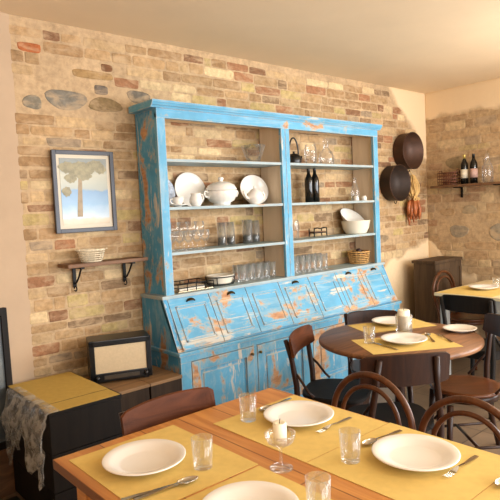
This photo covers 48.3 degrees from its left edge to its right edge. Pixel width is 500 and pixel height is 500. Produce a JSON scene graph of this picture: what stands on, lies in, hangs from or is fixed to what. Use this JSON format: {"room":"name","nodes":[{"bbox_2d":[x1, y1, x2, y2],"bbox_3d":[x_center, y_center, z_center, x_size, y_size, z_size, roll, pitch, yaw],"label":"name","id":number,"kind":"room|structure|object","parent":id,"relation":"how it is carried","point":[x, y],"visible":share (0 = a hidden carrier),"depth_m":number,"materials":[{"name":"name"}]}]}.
{"room":"restaurant","nodes":[
{"label":"restaurant","id":0,"kind":"room"},
{"bbox_2d":[0,12,35,383],"bbox_3d":[-0.420,0.188,0.064,1.032,2.757,6.994,-4,4,-24],"label":"wall","id":1,"kind":"structure","parent":0,"point":[14,288],"depth_m":3.25,"materials":[{"name":"beige paint"}]},
{"bbox_2d":[9,14,428,378],"bbox_3d":[0.342,-0.176,4.885,4.630,2.757,0.157,-6,5,-41],"label":"wall","id":2,"kind":"structure","parent":0,"point":[75,88],"depth_m":3.83,"materials":[{"name":"brick"}]},
{"bbox_2d":[50,149,117,233],"bbox_3d":[-1.045,-0.371,3.537,0.410,0.512,0.024,-6,5,-41],"label":"framed picture","id":3,"kind":"object","parent":2,"relation":"attached to","point":[83,182],"visible":1,"depth_m":3.53,"materials":[{"name":"blue wood"}]},
{"bbox_2d":[58,158,109,225],"bbox_3d":[-1.049,-0.370,3.533,0.325,0.416,0.004,-6,5,-41],"label":"print","id":4,"kind":"object","parent":3,"relation":"attached to","point":[83,183],"depth_m":3.53,"materials":[{"name":"multicoloured paper"}]},
{"bbox_2d":[58,256,147,291],"bbox_3d":[-0.929,0.159,3.571,0.545,0.185,0.170,-6,5,-41],"label":"wall shelf","id":5,"kind":"object","parent":2,"relation":"attached to","point":[131,260],"visible":1,"depth_m":3.51,"materials":[{"name":"brown wood"}]},
{"bbox_2d":[74,247,106,262],"bbox_3d":[-0.995,0.033,3.498,0.216,0.082,0.132,-6,5,-38],"label":"basket","id":6,"kind":"object","parent":5,"relation":"on","point":[91,254],"visible":1,"depth_m":3.47,"materials":[{"name":"white wicker"}]},
{"bbox_2d":[380,164,410,203],"bbox_3d":[1.478,-0.668,5.676,0.371,0.395,0.130,-6,5,-41],"label":"copper pan","id":7,"kind":"object","parent":2,"relation":"hanging from","point":[395,181],"visible":1,"depth_m":5.73,"materials":[{"name":"black metal"}]},
{"bbox_2d":[393,132,423,171],"bbox_3d":[1.650,-1.016,5.817,0.385,0.410,0.130,-6,5,-41],"label":"copper pan","id":8,"kind":"object","parent":2,"relation":"hanging from","point":[408,150],"visible":0.94,"depth_m":5.88,"materials":[{"name":"black metal"}]},
{"bbox_2d":[406,171,421,224],"bbox_3d":[1.712,-0.552,5.875,0.176,0.580,0.151,-6,5,-41],"label":"bundle","id":9,"kind":"object","parent":2,"relation":"hanging from","point":[414,209],"visible":0.93,"depth_m":5.84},
{"bbox_2d":[0,0,499,93],"bbox_3d":[1.482,-1.431,1.498,7.300,0.100,7.000,-6,5,-41],"label":"ceiling","id":10,"kind":"structure","parent":0,"point":[420,46],"depth_m":3.77,"materials":[{"name":"paint"}]},
{"bbox_2d":[0,357,499,499],"bbox_3d":[1.613,1.417,1.692,7.300,0.100,7.000,-6,5,-41],"label":"floor","id":11,"kind":"structure","parent":0,"point":[482,435],"depth_m":4.18,"materials":[{"name":"tile"}]},
{"bbox_2d":[0,447,16,498],"bbox_3d":[-1.425,1.270,3.167,0.049,0.270,0.550,0,5,37],"label":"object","id":12,"kind":"structure","parent":11,"relation":"on","point":[7,479],"depth_m":3.18,"materials":[{"name":"brown wood"}]},
{"bbox_2d":[0,307,12,450],"bbox_3d":[-1.498,0.743,3.067,0.042,0.798,0.390,0,5,37],"label":"leaning mirror","id":13,"kind":"object","parent":12,"relation":"on","point":[6,380],"visible":0.65,"depth_m":3.19,"materials":[{"name":"black wood"}]},
{"bbox_2d":[7,372,122,499],"bbox_3d":[-1.015,1.081,3.080,0.393,0.622,0.613,-6,5,-41],"label":"cabinet","id":14,"kind":"object","parent":11,"relation":"on","point":[78,428],"visible":0.62,"depth_m":2.86,"materials":[{"name":"black wood"}]},
{"bbox_2d":[1,387,52,489],"bbox_3d":[-1.147,0.983,2.908,0.117,0.412,0.590,-6,5,-41],"label":"cloth","id":15,"kind":"object","parent":14,"relation":"hanging from","point":[24,434],"visible":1,"depth_m":2.86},
{"bbox_2d":[8,372,107,405],"bbox_3d":[-1.082,0.768,3.122,0.370,0.001,0.500,-6,5,-41],"label":"placemat","id":16,"kind":"object","parent":14,"relation":"on","point":[67,385],"visible":1,"depth_m":3.10,"materials":[{"name":"fabric"}]},
{"bbox_2d":[39,389,118,412],"bbox_3d":[-0.872,0.775,2.873,0.377,0.001,0.133,-6,5,-41],"label":"placemat","id":17,"kind":"object","parent":14,"relation":"on","point":[66,404],"visible":1,"depth_m":2.86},
{"bbox_2d":[86,377,149,411],"bbox_3d":[-0.826,1.082,3.435,0.254,0.555,0.438,-6,5,-41],"label":"crate","id":18,"kind":"object","parent":11,"relation":"on","point":[134,391],"visible":0.12,"depth_m":3.30,"materials":[{"name":"brown wood"}]},
{"bbox_2d":[86,330,152,383],"bbox_3d":[-0.816,0.667,3.486,0.372,0.262,0.216,-4,4,-20],"label":"radio","id":19,"kind":"object","parent":18,"relation":"on","point":[124,355],"visible":0.92,"depth_m":3.41,"materials":[{"name":"black paint"}]},
{"bbox_2d":[136,365,181,398],"bbox_3d":[-0.641,1.062,3.597,0.230,0.555,0.438,-6,5,-41],"label":"crate","id":20,"kind":"object","parent":11,"relation":"on","point":[162,381],"visible":0.18,"depth_m":3.44,"materials":[{"name":"brown wood"}]},
{"bbox_2d":[118,387,215,435],"bbox_3d":[-0.191,1.005,2.130,0.430,0.833,0.484,-6,5,-41],"label":"cafe chair","id":21,"kind":"object","parent":11,"relation":"on","point":[171,406],"visible":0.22,"depth_m":2.25,"materials":[{"name":"brown wood"}]},
{"bbox_2d":[128,99,401,404],"bbox_3d":[0.306,0.091,4.439,2.441,2.290,0.463,-6,5,-41],"label":"dresser","id":22,"kind":"object","parent":11,"relation":"on","point":[227,340],"visible":0.77,"depth_m":4.07,"materials":[{"name":"blue paint"}]},
{"bbox_2d":[168,180,174,205],"bbox_3d":[-0.621,-0.406,3.878,0.231,0.226,0.059,-6,5,-41],"label":"plate","id":23,"kind":"object","parent":22,"relation":"on","point":[170,186],"visible":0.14,"depth_m":3.94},
{"bbox_2d":[170,204,186,206],"bbox_3d":[-0.486,-0.301,3.774,0.124,0.018,0.124,-6,5,-41],"label":"saucer","id":24,"kind":"object","parent":22,"relation":"on","point":[174,205],"visible":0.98,"depth_m":3.73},
{"bbox_2d":[170,197,183,203],"bbox_3d":[-0.489,-0.327,3.767,0.084,0.058,0.096,-2,4,12],"label":"teacup","id":25,"kind":"object","parent":24,"relation":"on","point":[176,200],"visible":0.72,"depth_m":3.74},
{"bbox_2d":[175,231,184,250],"bbox_3d":[-0.477,-0.060,3.789,0.066,0.135,0.066,-6,5,-41],"label":"glass","id":26,"kind":"object","parent":22,"relation":"on","point":[182,232],"visible":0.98,"depth_m":3.78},
{"bbox_2d":[179,222,187,249],"bbox_3d":[-0.466,-0.099,3.911,0.066,0.196,0.066,-6,5,-41],"label":"glass","id":27,"kind":"object","parent":22,"relation":"on","point":[179,222],"visible":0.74,"depth_m":3.90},
{"bbox_2d":[184,230,192,250],"bbox_3d":[-0.423,-0.066,3.836,0.066,0.135,0.066,-6,5,-41],"label":"glass","id":28,"kind":"object","parent":22,"relation":"on","point":[191,231],"visible":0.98,"depth_m":3.82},
{"bbox_2d":[175,172,205,205],"bbox_3d":[-0.432,-0.438,4.038,0.270,0.251,0.067,-6,5,-41],"label":"serving plate","id":29,"kind":"object","parent":22,"relation":"on","point":[186,183],"visible":0.67,"depth_m":4.04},
{"bbox_2d":[174,278,213,292],"bbox_3d":[-0.436,0.248,3.920,0.306,0.058,0.207,-6,5,-41],"label":"serving tray","id":30,"kind":"object","parent":22,"relation":"on","point":[190,286],"visible":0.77,"depth_m":3.88,"materials":[{"name":"metal"}]},
{"bbox_2d":[189,193,203,205],"bbox_3d":[-0.374,-0.349,3.875,0.090,0.090,0.099,-2,4,10],"label":"creamer","id":31,"kind":"object","parent":22,"relation":"on","point":[195,199],"visible":0.92,"depth_m":3.84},
{"bbox_2d":[192,230,200,249],"bbox_3d":[-0.369,-0.071,3.883,0.066,0.135,0.066,-6,5,-41],"label":"glass","id":32,"kind":"object","parent":22,"relation":"on","point":[194,239],"visible":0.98,"depth_m":3.87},
{"bbox_2d":[205,273,234,285],"bbox_3d":[-0.218,0.217,4.110,0.244,0.070,0.202,-6,5,-41],"label":"baking dish","id":33,"kind":"object","parent":22,"relation":"on","point":[219,278],"visible":0.91,"depth_m":4.04,"materials":[{"name":"white ceramic"}]},
{"bbox_2d":[203,177,238,205],"bbox_3d":[-0.211,-0.431,4.092,0.235,0.209,0.237,-2,4,4],"label":"soup tureen","id":34,"kind":"object","parent":22,"relation":"on","point":[220,192],"visible":0.9,"depth_m":4.01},
{"bbox_2d":[205,190,236,205],"bbox_3d":[-0.209,-0.382,4.095,0.237,0.110,0.233,-6,5,-41],"label":"bowl","id":35,"kind":"object","parent":34,"relation":"attached to","point":[217,197],"depth_m":4.01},
{"bbox_2d":[217,222,226,245],"bbox_3d":[-0.213,-0.119,4.185,0.066,0.175,0.065,-6,5,-41],"label":"drinking glass","id":36,"kind":"object","parent":22,"relation":"on","point":[221,227],"visible":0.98,"depth_m":4.16,"materials":[{"name":"clear glass"}]},
{"bbox_2d":[167,159,281,167],"bbox_3d":[-0.242,-0.630,4.072,1.104,0.020,0.262,-6,5,-41],"label":"shelf","id":37,"kind":"object","parent":22,"relation":"attached to","point":[170,162],"depth_m":4.04,"materials":[{"name":"paint"}]},
{"bbox_2d":[170,203,282,210],"bbox_3d":[-0.227,-0.315,4.094,1.104,0.020,0.262,-6,5,-41],"label":"shelf","id":38,"kind":"object","parent":22,"relation":"attached to","point":[266,206],"depth_m":4.05,"materials":[{"name":"paint"}]},
{"bbox_2d":[172,241,284,255],"bbox_3d":[-0.213,-0.016,4.114,1.104,0.020,0.262,-6,5,-41],"label":"shelf","id":39,"kind":"object","parent":22,"relation":"attached to","point":[263,243],"depth_m":4.08,"materials":[{"name":"paint"}]},
{"bbox_2d":[226,222,234,244],"bbox_3d":[-0.148,-0.126,4.248,0.066,0.175,0.065,-6,5,-41],"label":"drinking glass","id":40,"kind":"object","parent":22,"relation":"on","point":[230,229],"visible":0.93,"depth_m":4.22,"materials":[{"name":"clear glass"}]},
{"bbox_2d":[237,265,245,282],"bbox_3d":[-0.062,0.180,4.179,0.064,0.126,0.064,-6,5,-41],"label":"glass tumbler","id":41,"kind":"object","parent":22,"relation":"on","point":[240,269],"visible":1,"depth_m":4.16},
{"bbox_2d":[242,219,252,243],"bbox_3d":[-0.022,-0.144,4.352,0.078,0.185,0.078,-6,5,-41],"label":"drinking glass","id":42,"kind":"object","parent":22,"relation":"on","point":[247,237],"visible":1,"depth_m":4.32,"materials":[{"name":"clear glass"}]},
{"bbox_2d":[245,264,252,281],"bbox_3d":[-0.004,0.174,4.230,0.064,0.126,0.064,-6,5,-41],"label":"glass tumbler","id":43,"kind":"object","parent":22,"relation":"on","point":[249,268],"visible":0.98,"depth_m":4.21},
{"bbox_2d":[241,144,264,161],"bbox_3d":[0.026,-0.739,4.324,0.196,0.138,0.196,-6,5,-41],"label":"glass bowl","id":44,"kind":"object","parent":22,"relation":"on","point":[261,146],"visible":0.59,"depth_m":4.29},
{"bbox_2d":[240,175,267,203],"bbox_3d":[0.032,-0.473,4.375,0.289,0.232,0.060,-6,5,-41],"label":"serving plate","id":45,"kind":"object","parent":22,"relation":"on","point":[249,181],"visible":0.62,"depth_m":4.39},
{"bbox_2d":[243,186,264,203],"bbox_3d":[0.030,-0.415,4.214,0.191,0.139,0.132,-3,4,-10],"label":"teapot","id":46,"kind":"object","parent":22,"relation":"on","point":[254,196],"visible":0.9,"depth_m":4.17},
{"bbox_2d":[252,220,259,242],"bbox_3d":[0.039,-0.146,4.412,0.074,0.175,0.074,-6,5,-41],"label":"storage jar","id":47,"kind":"object","parent":22,"relation":"on","point":[255,224],"visible":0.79,"depth_m":4.38,"materials":[{"name":"clear glass"}]},
{"bbox_2d":[253,263,260,279],"bbox_3d":[0.055,0.167,4.281,0.064,0.126,0.064,-6,5,-41],"label":"glass tumbler","id":48,"kind":"object","parent":22,"relation":"on","point":[256,267],"visible":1,"depth_m":4.26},
{"bbox_2d":[261,262,267,278],"bbox_3d":[0.113,0.161,4.332,0.064,0.126,0.064,-6,5,-41],"label":"glass tumbler","id":49,"kind":"object","parent":22,"relation":"on","point":[264,266],"visible":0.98,"depth_m":4.31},
{"bbox_2d":[268,261,275,277],"bbox_3d":[0.172,0.155,4.383,0.064,0.126,0.064,-6,5,-41],"label":"glass tumbler","id":50,"kind":"object","parent":22,"relation":"on","point":[271,265],"visible":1,"depth_m":4.37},
{"bbox_2d":[289,137,301,162],"bbox_3d":[0.366,-0.824,4.653,0.127,0.232,0.145,-2,4,12],"label":"kettle","id":51,"kind":"object","parent":22,"relation":"on","point":[294,158],"visible":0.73,"depth_m":4.61,"materials":[{"name":"black paint"}]},
{"bbox_2d":[294,257,298,274],"bbox_3d":[0.365,0.127,4.552,0.066,0.141,0.066,-6,5,-41],"label":"glass tumbler","id":52,"kind":"object","parent":22,"relation":"on","point":[296,263],"visible":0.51,"depth_m":4.53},
{"bbox_2d":[296,256,304,273],"bbox_3d":[0.419,0.121,4.599,0.066,0.141,0.066,-6,5,-41],"label":"glass tumbler","id":53,"kind":"object","parent":22,"relation":"on","point":[301,260],"visible":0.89,"depth_m":4.58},
{"bbox_2d":[303,255,310,272],"bbox_3d":[0.473,0.116,4.646,0.066,0.141,0.066,-6,5,-41],"label":"glass tumbler","id":54,"kind":"object","parent":22,"relation":"on","point":[307,258],"visible":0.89,"depth_m":4.62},
{"bbox_2d":[305,168,313,201],"bbox_3d":[0.497,-0.544,4.716,0.070,0.285,0.070,-6,5,-41],"label":"wine bottle","id":55,"kind":"object","parent":22,"relation":"on","point":[308,179],"visible":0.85,"depth_m":4.69,"materials":[{"name":"black glass"}]},
{"bbox_2d":[304,144,316,163],"bbox_3d":[0.520,-0.815,4.794,0.106,0.180,0.105,-6,5,-41],"label":"glass jar","id":56,"kind":"object","parent":22,"relation":"on","point":[315,149],"visible":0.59,"depth_m":4.77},
{"bbox_2d":[310,254,315,271],"bbox_3d":[0.527,0.110,4.694,0.066,0.141,0.066,-6,5,-41],"label":"glass tumbler","id":57,"kind":"object","parent":22,"relation":"on","point":[312,257],"visible":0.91,"depth_m":4.67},
{"bbox_2d":[312,168,319,201],"bbox_3d":[0.557,-0.554,4.781,0.072,0.291,0.072,-6,5,-41],"label":"wine bottle","id":58,"kind":"object","parent":22,"relation":"on","point":[316,195],"visible":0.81,"depth_m":4.75,"materials":[{"name":"black glass"}]},
{"bbox_2d":[309,227,327,236],"bbox_3d":[0.597,-0.160,4.893,0.176,0.080,0.071,-6,5,-41],"label":"stand","id":59,"kind":"object","parent":22,"relation":"on","point":[314,232],"visible":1,"depth_m":4.86,"materials":[{"name":"black metal"}]},
{"bbox_2d":[316,254,321,270],"bbox_3d":[0.581,0.104,4.741,0.066,0.141,0.066,-6,5,-41],"label":"glass tumbler","id":60,"kind":"object","parent":22,"relation":"on","point":[318,256],"visible":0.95,"depth_m":4.72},
{"bbox_2d":[320,253,327,269],"bbox_3d":[0.635,0.099,4.788,0.066,0.141,0.066,-6,5,-41],"label":"glass tumbler","id":61,"kind":"object","parent":22,"relation":"on","point":[324,256],"visible":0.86,"depth_m":4.76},
{"bbox_2d":[318,138,333,163],"bbox_3d":[0.672,-0.863,4.927,0.143,0.244,0.143,-6,5,-41],"label":"decanter","id":62,"kind":"object","parent":22,"relation":"on","point":[324,144],"visible":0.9,"depth_m":4.91,"materials":[{"name":"clear glass"}]},
{"bbox_2d":[290,163,372,169],"bbox_3d":[0.639,-0.723,4.841,1.139,0.020,0.262,-6,5,-41],"label":"shelf","id":63,"kind":"object","parent":22,"relation":"attached to","point":[366,166],"depth_m":4.82,"materials":[{"name":"paint"}]},
{"bbox_2d":[292,200,374,205],"bbox_3d":[0.653,-0.408,4.863,1.139,0.020,0.262,-6,5,-41],"label":"shelf","id":64,"kind":"object","parent":22,"relation":"attached to","point":[361,202],"depth_m":4.85,"materials":[{"name":"paint"}]},
{"bbox_2d":[293,233,375,242],"bbox_3d":[0.667,-0.109,4.883,1.139,0.020,0.262,-6,5,-41],"label":"shelf","id":65,"kind":"object","parent":22,"relation":"attached to","point":[366,235],"depth_m":4.83,"materials":[{"name":"paint"}]},
{"bbox_2d":[341,220,369,233],"bbox_3d":[0.976,-0.212,5.146,0.269,0.120,0.269,-6,5,-41],"label":"serving bowl","id":66,"kind":"object","parent":22,"relation":"on","point":[349,227],"visible":0.97,"depth_m":5.05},
{"bbox_2d":[340,208,363,220],"bbox_3d":[0.950,-0.300,5.157,0.262,0.181,0.199,-6,5,-41],"label":"bowl","id":67,"kind":"object","parent":66,"relation":"in","point":[347,214],"visible":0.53,"depth_m":5.24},
{"bbox_2d":[347,250,369,263],"bbox_3d":[1.013,0.065,5.191,0.225,0.118,0.204,-6,5,-41],"label":"basket","id":68,"kind":"object","parent":22,"relation":"on","point":[365,258],"visible":0.94,"depth_m":5.12,"materials":[{"name":"wicker"}]},
{"bbox_2d":[53,388,494,499],"bbox_3d":[0.202,1.051,1.679,1.000,0.760,1.415,-6,5,-41],"label":"dining table","id":69,"kind":"object","parent":11,"relation":"on","point":[88,488],"visible":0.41,"depth_m":1.85,"materials":[{"name":"orange wood"}]},
{"bbox_2d":[69,425,257,499],"bbox_3d":[-0.286,0.683,1.796,0.410,0.001,0.480,-6,5,-41],"label":"placemat","id":70,"kind":"object","parent":69,"relation":"on","point":[226,464],"visible":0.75,"depth_m":1.72,"materials":[{"name":"fabric"}]},
{"bbox_2d":[102,439,185,475],"bbox_3d":[-0.337,0.670,1.784,0.265,0.028,0.265,-6,5,-41],"label":"dinner plate","id":71,"kind":"object","parent":70,"relation":"on","point":[146,456],"visible":1,"depth_m":1.80,"materials":[{"name":"ceramic"}]},
{"bbox_2d":[121,481,188,499],"bbox_3d":[-0.268,0.691,1.606,0.208,0.004,0.015,-5,4,-27],"label":"knife","id":72,"kind":"object","parent":70,"relation":"on","point":[146,492],"visible":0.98,"depth_m":1.59,"materials":[{"name":"metal"}]},
{"bbox_2d":[133,476,197,499],"bbox_3d":[-0.239,0.686,1.610,0.200,0.011,0.035,-5,5,-32],"label":"spoon","id":73,"kind":"object","parent":70,"relation":"on","point":[190,479],"visible":1,"depth_m":1.62,"materials":[{"name":"metal"}]},
{"bbox_2d":[191,433,211,470],"bbox_3d":[-0.149,0.630,1.742,0.068,0.096,0.068,-6,5,-41],"label":"glass tumbler","id":74,"kind":"object","parent":70,"relation":"on","point":[201,450],"visible":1,"depth_m":1.72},
{"bbox_2d":[184,466,331,499],"bbox_3d":[0.040,0.694,1.420,0.405,0.001,0.495,-6,5,-41],"label":"placemat","id":75,"kind":"object","parent":69,"relation":"on","point":[258,473],"visible":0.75,"depth_m":1.64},
{"bbox_2d":[202,481,298,499],"bbox_3d":[-0.001,0.677,1.454,0.265,0.028,0.265,-6,5,-41],"label":"dinner plate","id":76,"kind":"object","parent":75,"relation":"on","point":[243,490],"visible":1,"depth_m":1.54,"materials":[{"name":"ceramic"}]},
{"bbox_2d":[305,471,330,499],"bbox_3d":[0.178,0.635,1.450,0.068,0.096,0.068,-6,5,-41],"label":"glass tumbler","id":77,"kind":"object","parent":75,"relation":"on","point":[317,483],"visible":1,"depth_m":1.43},
{"bbox_2d":[264,427,295,472],"bbox_3d":[0.094,0.616,1.715,0.096,0.112,0.096,-6,5,-41],"label":"stemmed glass","id":78,"kind":"object","parent":69,"relation":"on","point":[284,442],"visible":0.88,"depth_m":1.70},
{"bbox_2d":[273,419,286,438],"bbox_3d":[0.091,0.556,1.711,0.042,0.078,0.042,-6,5,-41],"label":"candle","id":79,"kind":"object","parent":78,"relation":"in","point":[279,426],"visible":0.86,"depth_m":1.69,"materials":[{"name":"wax"}]},
{"bbox_2d":[214,395,386,462],"bbox_3d":[0.181,0.643,2.068,0.435,0.001,0.475,-6,5,-41],"label":"placemat","id":80,"kind":"object","parent":69,"relation":"on","point":[308,444],"visible":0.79,"depth_m":2.00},
{"bbox_2d":[238,392,255,422],"bbox_3d":[-0.008,0.598,2.120,0.068,0.096,0.068,-6,5,-41],"label":"glass tumbler","id":81,"kind":"object","parent":80,"relation":"on","point":[247,405],"visible":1,"depth_m":2.10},
{"bbox_2d":[259,398,291,410],"bbox_3d":[0.104,0.626,2.266,0.035,0.011,0.200,1,5,42],"label":"spoon","id":82,"kind":"object","parent":80,"relation":"on","point":[263,408],"visible":0.71,"depth_m":2.24,"materials":[{"name":"metal"}]},
{"bbox_2d":[263,400,333,426],"bbox_3d":[0.183,0.625,2.102,0.265,0.028,0.265,-6,5,-41],"label":"dinner plate","id":83,"kind":"object","parent":80,"relation":"on","point":[298,413],"visible":0.92,"depth_m":2.13,"materials":[{"name":"ceramic"}]},
{"bbox_2d":[316,417,351,432],"bbox_3d":[0.306,0.633,2.027,0.200,0.010,0.019,-6,5,-43],"label":"fork","id":84,"kind":"object","parent":80,"relation":"on","point":[347,418],"visible":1,"depth_m":2.01,"materials":[{"name":"metal"}]},
{"bbox_2d":[307,423,499,499],"bbox_3d":[0.498,0.653,1.715,0.445,0.001,0.466,-6,5,-41],"label":"placemat","id":85,"kind":"object","parent":69,"relation":"on","point":[474,477],"visible":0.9,"depth_m":1.64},
{"bbox_2d":[339,427,360,464],"bbox_3d":[0.312,0.609,1.740,0.068,0.096,0.068,-6,5,-41],"label":"glass tumbler","id":86,"kind":"object","parent":85,"relation":"on","point":[349,444],"visible":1,"depth_m":1.72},
{"bbox_2d":[362,429,402,444],"bbox_3d":[0.449,0.635,1.894,0.200,0.011,0.035,-6,5,-37],"label":"spoon","id":87,"kind":"object","parent":85,"relation":"on","point":[369,441],"visible":0.97,"depth_m":1.88,"materials":[{"name":"metal"}]},
{"bbox_2d":[372,434,460,470],"bbox_3d":[0.512,0.635,1.730,0.265,0.028,0.265,-6,5,-41],"label":"dinner plate","id":88,"kind":"object","parent":85,"relation":"on","point":[412,452],"visible":1,"depth_m":1.75,"materials":[{"name":"ceramic"}]},
{"bbox_2d":[442,455,478,476],"bbox_3d":[0.631,0.643,1.664,0.200,0.010,0.019,-6,5,-42],"label":"fork","id":89,"kind":"object","parent":85,"relation":"on","point":[454,469],"visible":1,"depth_m":1.65,"materials":[{"name":"metal"}]},
{"bbox_2d":[473,483,499,499],"bbox_3d":[0.753,0.661,1.424,0.445,0.001,0.302,-6,5,-41],"label":"placemat","id":90,"kind":"object","parent":69,"relation":"on","point":[492,492],"visible":1,"depth_m":1.51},
{"bbox_2d":[283,324,371,409],"bbox_3d":[0.491,0.895,3.396,0.484,0.818,0.456,-1,4,22],"label":"cafe chair","id":91,"kind":"object","parent":11,"relation":"on","point":[320,390],"visible":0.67,"depth_m":3.34,"materials":[{"name":"black wood"}]},
{"bbox_2d":[331,371,415,429],"bbox_3d":[0.385,0.963,2.312,0.455,0.836,0.446,-6,5,-41],"label":"bentwood chair","id":92,"kind":"object","parent":11,"relation":"on","point":[361,374],"visible":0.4,"depth_m":2.38,"materials":[{"name":"brown wood"}]},
{"bbox_2d":[344,310,413,402],"bbox_3d":[0.901,0.850,3.886,0.419,0.803,0.484,-3,4,1],"label":"cafe chair","id":93,"kind":"object","parent":11,"relation":"on","point":[362,316],"visible":0.3,"depth_m":4.04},
{"bbox_2d":[348,351,449,438],"bbox_3d":[0.740,0.902,2.861,0.444,0.853,0.484,-3,4,-6],"label":"cafe chair","id":94,"kind":"object","parent":11,"relation":"on","point":[404,370],"visible":0.47,"depth_m":2.65,"materials":[{"name":"black wood"}]},
{"bbox_2d":[319,322,484,401],"bbox_3d":[0.914,0.899,3.392,0.956,0.756,0.956,-6,5,-41],"label":"round table","id":95,"kind":"object","parent":11,"relation":"on","point":[338,340],"visible":0.27,"depth_m":3.26,"materials":[{"name":"brown wood"}]},
{"bbox_2d":[348,318,436,332],"bbox_3d":[0.935,0.498,3.685,0.500,0.001,0.280,-4,4,-16],"label":"placemat","id":96,"kind":"object","parent":95,"relation":"on","point":[416,323],"visible":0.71,"depth_m":3.66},
{"bbox_2d":[372,316,395,325],"bbox_3d":[0.944,0.479,3.726,0.257,0.028,0.257,-6,5,-41],"label":"dinner plate","id":97,"kind":"object","parent":96,"relation":"on","point":[384,320],"visible":0.59,"depth_m":3.78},
{"bbox_2d":[395,314,411,332],"bbox_3d":[0.962,0.458,3.489,0.104,0.106,0.104,-6,5,-41],"label":"glass","id":98,"kind":"object","parent":95,"relation":"on","point":[402,322],"visible":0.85,"depth_m":3.45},
{"bbox_2d":[397,309,409,330],"bbox_3d":[0.961,0.430,3.487,0.074,0.135,0.074,-6,5,-41],"label":"candle","id":99,"kind":"object","parent":98,"relation":"in","point":[401,312],"visible":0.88,"depth_m":3.46,"materials":[{"name":"wax"}]},
{"bbox_2d":[352,333,462,354],"bbox_3d":[0.888,0.534,3.197,0.520,0.001,0.350,-3,4,-9],"label":"placemat","id":100,"kind":"object","parent":95,"relation":"on","point":[440,342],"visible":0.79,"depth_m":3.13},
{"bbox_2d":[363,325,374,343],"bbox_3d":[0.691,0.490,3.232,0.068,0.096,0.068,-6,5,-41],"label":"glass tumbler","id":101,"kind":"object","parent":100,"relation":"on","point":[368,332],"visible":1,"depth_m":3.21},
{"bbox_2d":[381,332,427,344],"bbox_3d":[0.887,0.516,3.213,0.261,0.028,0.261,-6,5,-41],"label":"dinner plate","id":102,"kind":"object","parent":100,"relation":"on","point":[402,338],"visible":1,"depth_m":3.25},
{"bbox_2d":[443,324,476,332],"bbox_3d":[1.295,0.488,3.442,0.201,0.022,0.201,-6,5,-41],"label":"plate","id":103,"kind":"object","parent":95,"relation":"on","point":[461,328],"visible":1,"depth_m":3.47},
{"bbox_2d":[411,256,462,322],"bbox_3d":[1.984,0.575,5.876,0.547,0.975,0.270,-6,5,-41],"label":"cabinet","id":104,"kind":"object","parent":11,"relation":"on","point":[425,270],"visible":0.52,"depth_m":5.71,"materials":[{"name":"brown wood"}]},
{"bbox_2d":[418,395,499,440],"bbox_3d":[0.685,0.977,1.977,0.455,0.826,0.446,-6,5,-41],"label":"bentwood chair","id":105,"kind":"object","parent":11,"relation":"on","point":[437,405],"visible":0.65,"depth_m":2.11,"materials":[{"name":"brown wood"}]},
{"bbox_2d":[432,270,487,369],"bbox_3d":[2.057,0.648,5.362,0.428,0.896,0.454,-6,5,-41],"label":"bentwood chair","id":106,"kind":"object","parent":11,"relation":"on","point":[455,317],"visible":0.57,"depth_m":5.35,"materials":[{"name":"brown wood"}]},
{"bbox_2d":[429,313,499,449],"bbox_3d":[1.333,0.837,3.345,0.491,0.863,0.416,-3,4,0],"label":"cafe chair","id":107,"kind":"object","parent":11,"relation":"on","point":[486,389],"visible":0.72,"depth_m":3.38,"materials":[{"name":"brown wood"}]},
{"bbox_2d":[434,280,499,374],"bbox_3d":[2.516,0.734,4.771,1.000,0.760,1.470,-6,5,-41],"label":"table","id":108,"kind":"object","parent":11,"relation":"on","point":[496,298],"visible":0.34,"depth_m":4.95,"materials":[{"name":"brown wood"}]},
{"bbox_2d":[438,286,499,296],"bbox_3d":[2.011,0.363,4.937,0.480,0.001,0.500,-6,5,-41],"label":"placemat","id":109,"kind":"object","parent":108,"relation":"on","point":[463,290],"visible":0.91,"depth_m":4.91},
{"bbox_2d":[468,284,498,289],"bbox_3d":[2.101,0.338,5.015,0.257,0.028,0.257,-6,5,-41],"label":"dinner plate","id":110,"kind":"object","parent":109,"relation":"on","point":[475,286],"visible":1,"depth_m":5.07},
{"bbox_2d":[439,294,499,418],"bbox_3d":[1.744,0.752,4.235,0.484,0.873,0.419,-6,5,-41],"label":"cafe chair","id":111,"kind":"object","parent":11,"relation":"on","point":[457,303],"visible":0.41,"depth_m":4.06,"materials":[{"name":"black wood"}]},
{"bbox_2d":[425,78,499,339],"bbox_3d":[2.888,-0.321,5.287,0.157,2.757,2.600,-6,5,-41],"label":"wall","id":112,"kind":"structure","parent":0,"point":[465,119],"depth_m":5.84,"materials":[{"name":"brick"}]},
{"bbox_2d":[430,181,499,197],"bbox_3d":[2.382,-0.606,5.560,0.187,0.135,1.190,-6,5,-41],"label":"wall shelf","id":113,"kind":"object","parent":112,"relation":"attached to","point":[461,186],"visible":1,"depth_m":5.69,"materials":[{"name":"brown wood"}]},
{"bbox_2d":[437,169,460,185],"bbox_3d":[2.095,-0.764,5.864,0.128,0.159,0.208,-6,5,-41],"label":"wire rack","id":114,"kind":"object","parent":113,"relation":"on","point":[445,182],"visible":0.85,"depth_m":5.84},
{"bbox_2d":[461,155,468,183],"bbox_3d":[2.209,-0.830,5.748,0.075,0.300,0.075,-6,5,-41],"label":"wine bottle","id":115,"kind":"object","parent":113,"relation":"on","point":[464,165],"visible":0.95,"depth_m":5.72,"materials":[{"name":"black glass"}]},
{"bbox_2d":[470,154,477,182],"bbox_3d":[2.275,-0.827,5.673,0.075,0.300,0.075,-6,5,-41],"label":"wine bottle","id":116,"kind":"object","parent":113,"relation":"on","point":[473,164],"visible":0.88,"depth_m":5.65,"materials":[{"name":"black glass"}]},
{"bbox_2d":[482,153,493,182],"bbox_3d":[2.367,-0.817,5.561,0.108,0.285,0.108,-6,5,-41],"label":"glass bottle","id":117,"kind":"object","parent":113,"relation":"on","point":[492,175],"visible":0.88,"depth_m":5.55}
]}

